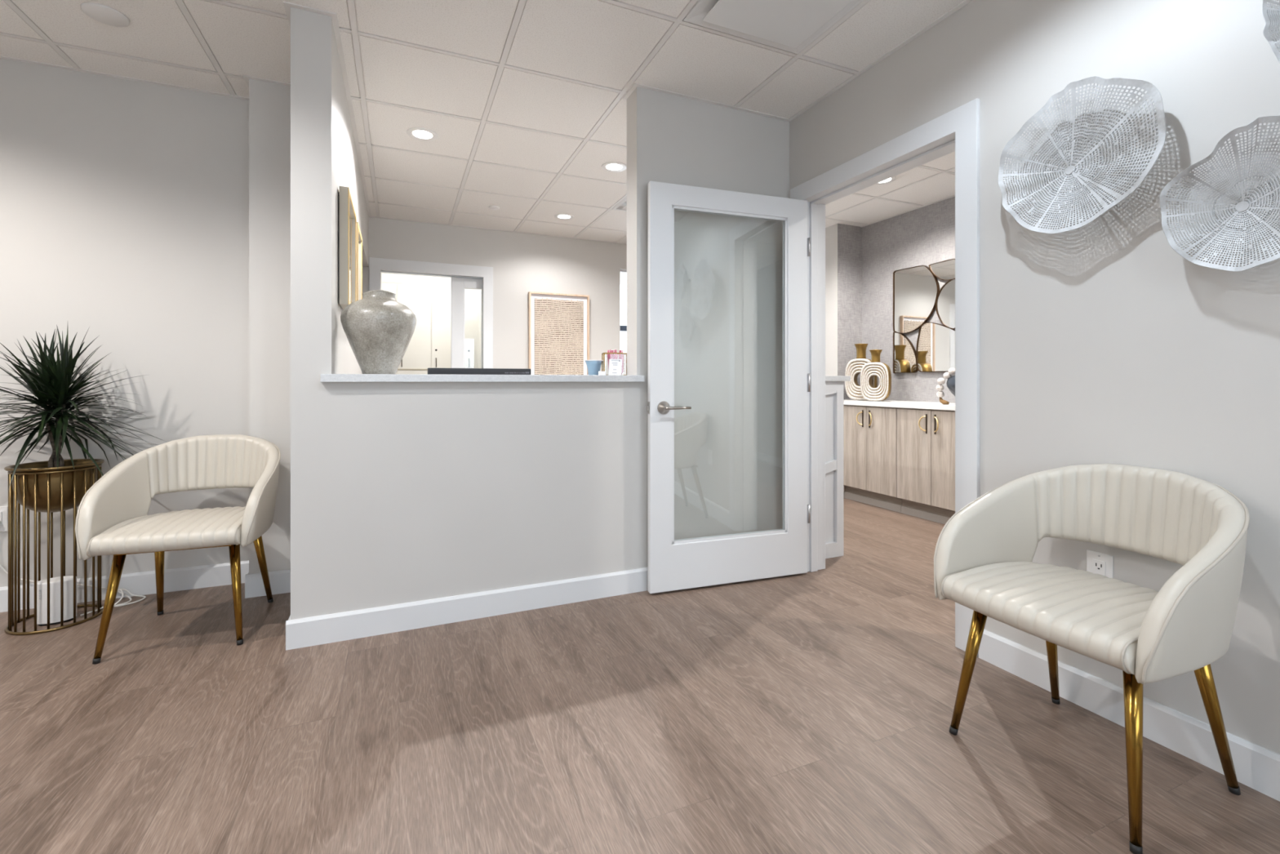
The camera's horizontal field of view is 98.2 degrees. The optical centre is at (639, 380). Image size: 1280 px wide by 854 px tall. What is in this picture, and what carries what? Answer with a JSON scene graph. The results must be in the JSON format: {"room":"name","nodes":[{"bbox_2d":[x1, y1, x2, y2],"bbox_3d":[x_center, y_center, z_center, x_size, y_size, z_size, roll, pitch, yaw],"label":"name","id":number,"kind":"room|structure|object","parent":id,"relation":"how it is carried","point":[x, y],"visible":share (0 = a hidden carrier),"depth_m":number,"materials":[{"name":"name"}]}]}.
{"room":"waiting room","nodes":[
{"label":"waiting room","id":0,"kind":"room"},
{"bbox_2d":[0,57,248,586],"bbox_3d":[-3.340,-0.223,2.446,2.825,2.565,0.130,0,0,-24],"label":"wall","id":1,"kind":"structure","parent":0,"point":[124,203],"depth_m":2.73,"materials":[{"name":"beige paint"}]},
{"bbox_2d":[0,506,8,531],"bbox_3d":[-2.948,0.635,2.541,0.072,0.116,0.009,0,0,-24],"label":"power outlet","id":2,"kind":"object","parent":1,"relation":"attached to","point":[3,509],"visible":0.97,"depth_m":2.55,"materials":[{"name":"white plastic"}]},
{"bbox_2d":[248,79,290,573],"bbox_3d":[-1.866,-0.223,2.950,0.280,2.565,0.380,0,0,-24],"label":"wall","id":3,"kind":"structure","parent":0,"point":[269,103],"depth_m":2.76,"materials":[{"name":"beige paint"}]},
{"bbox_2d":[290,7,368,619],"bbox_3d":[-1.921,-0.223,3.606,0.143,2.565,3.005,0,0,-24],"label":"wall partition","id":4,"kind":"structure","parent":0,"point":[324,159],"depth_m":2.23,"materials":[{"name":"beige paint"}]},
{"bbox_2d":[338,186,356,309],"bbox_3d":[-1.431,-0.610,2.715,0.045,0.530,0.480,0,0,-24],"label":"picture frame","id":5,"kind":"object","parent":4,"relation":"attached to","point":[347,214],"visible":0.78,"depth_m":2.50,"materials":[{"name":"gold"}]},
{"bbox_2d":[356,222,362,300],"bbox_3d":[-1.650,-0.610,3.219,0.045,0.530,0.380,0,0,-24],"label":"picture frame","id":6,"kind":"object","parent":4,"relation":"attached to","point":[359,239],"visible":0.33,"depth_m":3.31,"materials":[{"name":"gold"}]},
{"bbox_2d":[0,0,972,284],"bbox_3d":[-0.223,-1.544,2.520,8.800,0.122,11.200,0,0,-24],"label":"ceiling","id":7,"kind":"structure","parent":0,"point":[525,101],"depth_m":2.64,"materials":[{"name":"tile"}]},
{"bbox_2d":[80,2,129,26],"bbox_3d":[-2.167,-1.482,2.248,0.144,0.010,0.144,0,0,-24],"label":"speaker cover","id":8,"kind":"object","parent":7,"relation":"attached to","point":[101,13],"visible":1,"depth_m":2.24,"materials":[{"name":"white plastic"}]},
{"bbox_2d":[406,127,438,141],"bbox_3d":[-1.310,-1.485,3.340,0.178,0.008,0.178,0,0,-24],"label":"recessed light","id":9,"kind":"object","parent":7,"relation":"in","point":[418,133],"visible":1,"depth_m":3.33,"materials":[{"name":"white plastic"}]},
{"bbox_2d":[488,205,499,209],"bbox_3d":[-1.250,-1.480,4.745,0.090,0.013,0.090,0,0,-24],"label":"sprinkler cover","id":10,"kind":"object","parent":7,"relation":"attached to","point":[491,207],"visible":1,"depth_m":4.72,"materials":[{"name":"white plastic"}]},
{"bbox_2d":[554,213,573,219],"bbox_3d":[-0.685,-1.485,5.012,0.178,0.008,0.178,0,0,-24],"label":"recessed light","id":11,"kind":"object","parent":7,"relation":"in","point":[561,216],"visible":1,"depth_m":5.01,"materials":[{"name":"white plastic"}]},
{"bbox_2d":[601,161,626,172],"bbox_3d":[-0.179,-1.485,3.848,0.178,0.008,0.178,0,0,-24],"label":"recessed light","id":12,"kind":"object","parent":7,"relation":"in","point":[612,166],"visible":0.98,"depth_m":3.84,"materials":[{"name":"white plastic"}]},
{"bbox_2d":[612,197,626,211],"bbox_3d":[0.146,-1.489,4.637,0.592,0.032,0.592,0,0,-24],"label":"ceiling vent","id":13,"kind":"object","parent":7,"relation":"in","point":[622,206],"visible":0.06,"depth_m":4.74,"materials":[{"name":"white metal"}]},
{"bbox_2d":[683,0,863,53],"bbox_3d":[0.564,-1.480,2.132,0.588,0.035,0.588,0,0,-24],"label":"ceiling light panel","id":14,"kind":"object","parent":7,"relation":"in","point":[788,25],"visible":1,"depth_m":2.25,"materials":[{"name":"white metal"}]},
{"bbox_2d":[875,176,896,184],"bbox_3d":[1.796,-1.485,4.096,0.178,0.008,0.178,0,0,-24],"label":"recessed light","id":15,"kind":"object","parent":7,"relation":"in","point":[892,179],"visible":0.36,"depth_m":4.11,"materials":[{"name":"white plastic"}]},
{"bbox_2d":[361,217,626,374],"bbox_3d":[-1.288,-0.223,5.596,5.780,2.565,0.140,0,0,-24],"label":"wall","id":16,"kind":"structure","parent":0,"point":[522,264],"depth_m":5.55,"materials":[{"name":"beige paint"}]},
{"bbox_2d":[368,257,493,368],"bbox_3d":[-1.974,-0.028,5.291,1.093,2.175,0.162,0,0,-24],"label":"trim","id":17,"kind":"structure","parent":16,"relation":"attached to","point":[376,265],"depth_m":5.31,"materials":[{"name":"white paint"}]},
{"bbox_2d":[381,271,483,368],"bbox_3d":[-1.724,0.019,5.406,1.452,2.058,0.050,0,0,-24],"label":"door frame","id":18,"kind":"structure","parent":16,"relation":"in","point":[459,284],"depth_m":5.37,"materials":[{"name":"white paint"}]},
{"bbox_2d":[528,291,589,374],"bbox_3d":[-0.828,-0.380,5.695,0.630,1.030,0.045,0,0,-24],"label":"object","id":19,"kind":"object","parent":16,"relation":"attached to","point":[558,323],"visible":0.86,"depth_m":5.69,"materials":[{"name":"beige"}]},
{"bbox_2d":[620,270,626,331],"bbox_3d":[0.259,-0.525,6.287,1.110,1.370,0.075,0,0,-24],"label":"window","id":20,"kind":"structure","parent":16,"relation":"in","point":[623,328],"depth_m":6.06,"materials":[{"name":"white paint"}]},
{"bbox_2d":[331,86,789,613],"bbox_3d":[-0.163,-0.223,2.805,2.442,2.565,0.135,0,0,-24],"label":"wall","id":21,"kind":"structure","parent":0,"point":[439,489],"depth_m":2.74,"materials":[{"name":"beige paint"}]},
{"bbox_2d":[0,560,648,649],"bbox_3d":[-1.810,1.004,2.520,5.410,0.112,0.954,0,0,-24],"label":"baseboard","id":22,"kind":"structure","parent":21,"relation":"attached to","point":[362,623],"depth_m":2.57,"materials":[{"name":"white paint"}]},
{"bbox_2d":[320,373,644,382],"bbox_3d":[-0.704,-0.011,2.673,1.416,0.033,0.395,0,0,-24],"label":"countertop","id":23,"kind":"structure","parent":21,"relation":"on","point":[323,377],"depth_m":2.45,"materials":[{"name":"grey stone"}]},
{"bbox_2d":[340,289,416,373],"bbox_3d":[-1.160,-0.212,2.467,0.305,0.368,0.302,0,0,-24],"label":"stone vase","id":24,"kind":"object","parent":23,"relation":"on","point":[379,329],"visible":0.94,"depth_m":2.37,"materials":[{"name":"grey stone"}]},
{"bbox_2d":[584,360,602,374],"bbox_3d":[-0.253,-0.071,3.047,0.104,0.086,0.104,0,0,-24],"label":"holder","id":25,"kind":"object","parent":23,"relation":"on","point":[593,366],"visible":0.77,"depth_m":3.02,"materials":[{"name":"blue ceramic"}]},
{"bbox_2d":[598,371,605,374],"bbox_3d":[-0.197,-0.039,2.891,0.036,0.022,0.016,0,0,-36],"label":"card stack","id":26,"kind":"object","parent":23,"relation":"on","point":[599,372],"visible":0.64,"depth_m":2.88,"materials":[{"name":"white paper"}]},
{"bbox_2d":[601,352,626,375],"bbox_3d":[-0.139,-0.089,2.993,0.126,0.122,0.106,0,0,-9],"label":"display box","id":27,"kind":"object","parent":23,"relation":"on","point":[602,353],"visible":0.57,"depth_m":2.95,"materials":[{"name":"gold metal"}]},
{"bbox_2d":[607,350,609,370],"bbox_3d":[-0.166,-0.100,3.010,0.026,0.136,0.015,0,0,-42],"label":"pen","id":28,"kind":"object","parent":27,"relation":"in","point":[608,351],"visible":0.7,"depth_m":3.00,"materials":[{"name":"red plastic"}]},
{"bbox_2d":[609,349,613,359],"bbox_3d":[-0.151,-0.100,2.967,0.026,0.136,0.016,0,0,-36],"label":"pen","id":29,"kind":"object","parent":27,"relation":"in","point":[611,354],"visible":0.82,"depth_m":2.96,"materials":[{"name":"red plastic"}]},
{"bbox_2d":[613,349,617,359],"bbox_3d":[-0.128,-0.100,2.974,0.016,0.137,0.023,0,0,-40],"label":"pen","id":30,"kind":"object","parent":27,"relation":"in","point":[615,354],"visible":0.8,"depth_m":2.97,"materials":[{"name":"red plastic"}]},
{"bbox_2d":[619,349,622,372],"bbox_3d":[-0.103,-0.100,2.973,0.023,0.137,0.016,0,0,31],"label":"pen","id":31,"kind":"object","parent":27,"relation":"in","point":[621,350],"visible":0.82,"depth_m":2.97,"materials":[{"name":"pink plastic"}]},
{"bbox_2d":[621,349,623,374],"bbox_3d":[-0.097,-0.100,3.004,0.018,0.137,0.018,0,0,-30],"label":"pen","id":32,"kind":"object","parent":27,"relation":"in","point":[622,349],"visible":0.31,"depth_m":3.00,"materials":[{"name":"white plastic"}]},
{"bbox_2d":[608,359,622,374],"bbox_3d":[-0.130,-0.071,2.881,0.076,0.086,0.056,0,0,-16],"label":"card","id":33,"kind":"object","parent":23,"relation":"on","point":[615,365],"visible":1,"depth_m":2.87,"materials":[{"name":"white paper"}]},
{"bbox_2d":[0,497,1279,853],"bbox_3d":[-0.223,1.110,2.520,8.800,0.100,11.200,0,0,-24],"label":"floor","id":34,"kind":"structure","parent":0,"point":[809,713],"depth_m":1.63,"materials":[{"name":"wood"}]},
{"bbox_2d":[4,463,102,635],"bbox_3d":[-2.586,0.722,2.458,0.304,0.677,0.304,0,0,-24],"label":"plant stand","id":35,"kind":"object","parent":34,"relation":"on","point":[14,507],"visible":0.75,"depth_m":2.36,"materials":[{"name":"brown metal"}]},
{"bbox_2d":[4,458,104,512],"bbox_3d":[-2.586,0.472,2.458,0.308,0.212,0.308,0,0,-24],"label":"plant pot","id":36,"kind":"object","parent":35,"relation":"on","point":[40,466],"visible":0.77,"depth_m":2.37,"materials":[{"name":"brown metal"}]},
{"bbox_2d":[0,324,164,490],"bbox_3d":[-2.560,0.093,2.387,0.785,0.729,0.587,0,0,-24],"label":"dracaena plant","id":37,"kind":"object","parent":36,"relation":"in","point":[51,386],"visible":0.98,"depth_m":2.42,"materials":[{"name":"green plant"}]},
{"bbox_2d":[36,575,76,626],"bbox_3d":[-2.569,0.967,2.440,0.128,0.187,0.082,0,0,-33],"label":"router","id":38,"kind":"object","parent":34,"relation":"on","point":[55,582],"visible":0.84,"depth_m":2.41,"materials":[{"name":"white plastic"}]},
{"bbox_2d":[0,564,146,615],"bbox_3d":[-2.650,0.856,2.541,0.572,0.406,0.209,0,0,-24],"label":"power cable","id":39,"kind":"object","parent":34,"relation":"on","point":[1,566],"visible":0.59,"depth_m":2.64,"materials":[{"name":"white plastic"}]},
{"bbox_2d":[75,434,280,663],"bbox_3d":[-1.901,0.658,2.374,0.609,0.808,0.579,0,0,-19],"label":"armchair","id":40,"kind":"object","parent":34,"relation":"on","point":[112,517],"visible":1,"depth_m":2.31,"materials":[{"name":"beige leather"}]},
{"bbox_2d":[381,272,480,374],"bbox_3d":[-2.148,-0.212,6.584,2.790,2.545,0.651,0,0,-24],"label":"storage cabinet","id":41,"kind":"object","parent":34,"relation":"on","point":[429,298],"visible":0.24,"depth_m":6.19,"materials":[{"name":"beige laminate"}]},
{"bbox_2d":[825,381,843,558],"bbox_3d":[0.705,0.531,4.167,0.330,1.058,1.900,0,0,-24],"label":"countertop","id":42,"kind":"structure","parent":34,"relation":"on","point":[833,389],"depth_m":3.35,"materials":[{"name":"white paint"}]},
{"bbox_2d":[825,375,850,381],"bbox_3d":[0.744,-0.014,4.176,0.315,0.032,1.935,0,0,-24],"label":"countertop","id":43,"kind":"structure","parent":42,"relation":"on","point":[828,378],"depth_m":3.31,"materials":[{"name":"grey stone"}]},
{"bbox_2d":[843,404,902,512],"bbox_3d":[2.114,0.637,4.802,0.473,0.846,0.622,0,0,-24],"label":"base cabinet","id":44,"kind":"object","parent":34,"relation":"on","point":[869,433],"visible":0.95,"depth_m":4.68,"materials":[{"name":"brown wood"}]},
{"bbox_2d":[843,399,955,410],"bbox_3d":[2.246,0.194,4.526,0.469,0.036,1.598,0,0,-24],"label":"countertop","id":45,"kind":"structure","parent":44,"relation":"on","point":[888,403],"depth_m":4.43,"materials":[{"name":"white stone"}]},
{"bbox_2d":[844,343,877,399],"bbox_3d":[2.004,-0.080,5.021,0.262,0.508,0.118,0,0,41],"label":"vase","id":46,"kind":"object","parent":45,"relation":"on","point":[854,367],"visible":0.61,"depth_m":5.00,"materials":[{"name":"white ceramic"}]},
{"bbox_2d":[860,349,891,400],"bbox_3d":[2.049,-0.048,4.817,0.236,0.443,0.106,0,0,40],"label":"vase","id":47,"kind":"object","parent":45,"relation":"on","point":[869,393],"visible":1,"depth_m":4.78,"materials":[{"name":"white ceramic"}]},
{"bbox_2d":[946,374,955,395],"bbox_3d":[2.444,0.038,4.059,0.352,0.275,0.352,0,0,-24],"label":"vase","id":48,"kind":"object","parent":45,"relation":"on","point":[950,383],"visible":0.06,"depth_m":4.06,"materials":[{"name":"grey ceramic"}]},
{"bbox_2d":[936,368,955,404],"bbox_3d":[2.289,0.037,4.105,0.073,0.278,0.200,0,0,-28],"label":"bead garland","id":49,"kind":"object","parent":48,"relation":"hanging from","point":[940,388],"visible":0.84,"depth_m":4.13,"materials":[{"name":"white wood"}]},
{"bbox_2d":[897,407,955,524],"bbox_3d":[2.363,0.637,4.229,0.473,0.846,0.622,0,0,-24],"label":"base cabinet","id":50,"kind":"object","parent":34,"relation":"on","point":[926,437],"visible":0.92,"depth_m":4.19,"materials":[{"name":"brown wood"}]},
{"bbox_2d":[933,463,1249,853],"bbox_3d":[1.243,0.658,1.544,0.579,0.808,0.609,0,0,-22],"label":"armchair","id":51,"kind":"object","parent":34,"relation":"on","point":[984,553],"visible":1,"depth_m":1.50,"materials":[{"name":"beige leather"}]},
{"bbox_3d":[-0.914,0.685,3.168,1.250,0.750,0.660,0,0,-23],"label":"reception desk","id":52,"kind":"object","parent":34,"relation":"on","visible":0},
{"bbox_2d":[427,368,530,374],"bbox_3d":[-0.876,0.120,3.054,0.550,0.379,0.200,0,0,-24],"label":"computer monitor","id":53,"kind":"object","parent":52,"relation":"on","point":[430,371],"visible":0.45,"depth_m":3.04,"materials":[{"name":"black plastic"}]},
{"bbox_2d":[825,196,955,402],"bbox_3d":[3.173,-0.223,2.784,0.440,2.565,8.575,0,0,-24],"label":"wall","id":54,"kind":"structure","parent":0,"point":[868,256],"depth_m":5.16,"materials":[{"name":"grey paint"}]},
{"bbox_2d":[893,258,955,373],"bbox_3d":[2.408,-0.527,4.701,0.024,0.919,0.624,0,0,-24],"label":"wall mirror","id":55,"kind":"object","parent":54,"relation":"attached to","point":[917,293],"visible":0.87,"depth_m":4.69,"materials":[{"name":"clear glass"}]},
{"bbox_2d":[789,0,1279,754],"bbox_3d":[2.030,-0.223,0.648,0.140,2.565,5.570,0,0,-24],"label":"wall","id":56,"kind":"structure","parent":0,"point":[1100,342],"depth_m":1.71,"materials":[{"name":"beige paint"}]},
{"bbox_2d":[646,181,810,593],"bbox_3d":[0.487,0.032,2.865,0.939,2.033,0.095,0,0,-19],"label":"door","id":57,"kind":"structure","parent":56,"relation":"in","point":[673,564],"depth_m":2.85,"materials":[{"name":"white paint"}]},
{"bbox_2d":[790,97,979,657],"bbox_3d":[1.151,-0.013,2.668,0.174,2.145,1.108,0,0,-24],"label":"trim","id":58,"kind":"structure","parent":56,"relation":"attached to","point":[957,130],"depth_m":2.35,"materials":[{"name":"white paint"}]},
{"bbox_2d":[998,75,1165,233],"bbox_3d":[1.407,-0.713,1.781,0.095,0.473,0.476,0,0,-24],"label":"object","id":59,"kind":"object","parent":56,"relation":"attached to","point":[1152,91],"visible":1,"depth_m":1.77,"materials":[{"name":"metal"}]},
{"bbox_2d":[1086,549,1113,577],"bbox_3d":[1.463,0.605,1.765,0.009,0.116,0.072,0,0,-24],"label":"power outlet","id":60,"kind":"object","parent":56,"relation":"attached to","point":[1097,562],"visible":0.54,"depth_m":1.76,"materials":[{"name":"white plastic"}]},
{"bbox_2d":[978,629,1279,801],"bbox_3d":[2.147,1.004,0.186,0.014,0.112,4.230,0,0,-24],"label":"baseboard","id":61,"kind":"structure","parent":56,"relation":"attached to","point":[1257,767],"depth_m":1.64,"materials":[{"name":"white paint"}]},
{"bbox_2d":[1159,115,1279,271],"bbox_3d":[1.560,-0.467,1.430,0.094,0.378,0.319,0,0,-24],"label":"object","id":62,"kind":"object","parent":56,"relation":"attached to","point":[1242,206],"visible":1,"depth_m":1.45,"materials":[{"name":"metal"}]},
{"bbox_2d":[1262,0,1279,63],"bbox_3d":[1.619,-0.855,1.293,0.094,0.380,0.217,0,0,-24],"label":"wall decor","id":63,"kind":"object","parent":56,"relation":"attached to","point":[1268,17],"visible":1,"depth_m":1.37,"materials":[{"name":"metal"}]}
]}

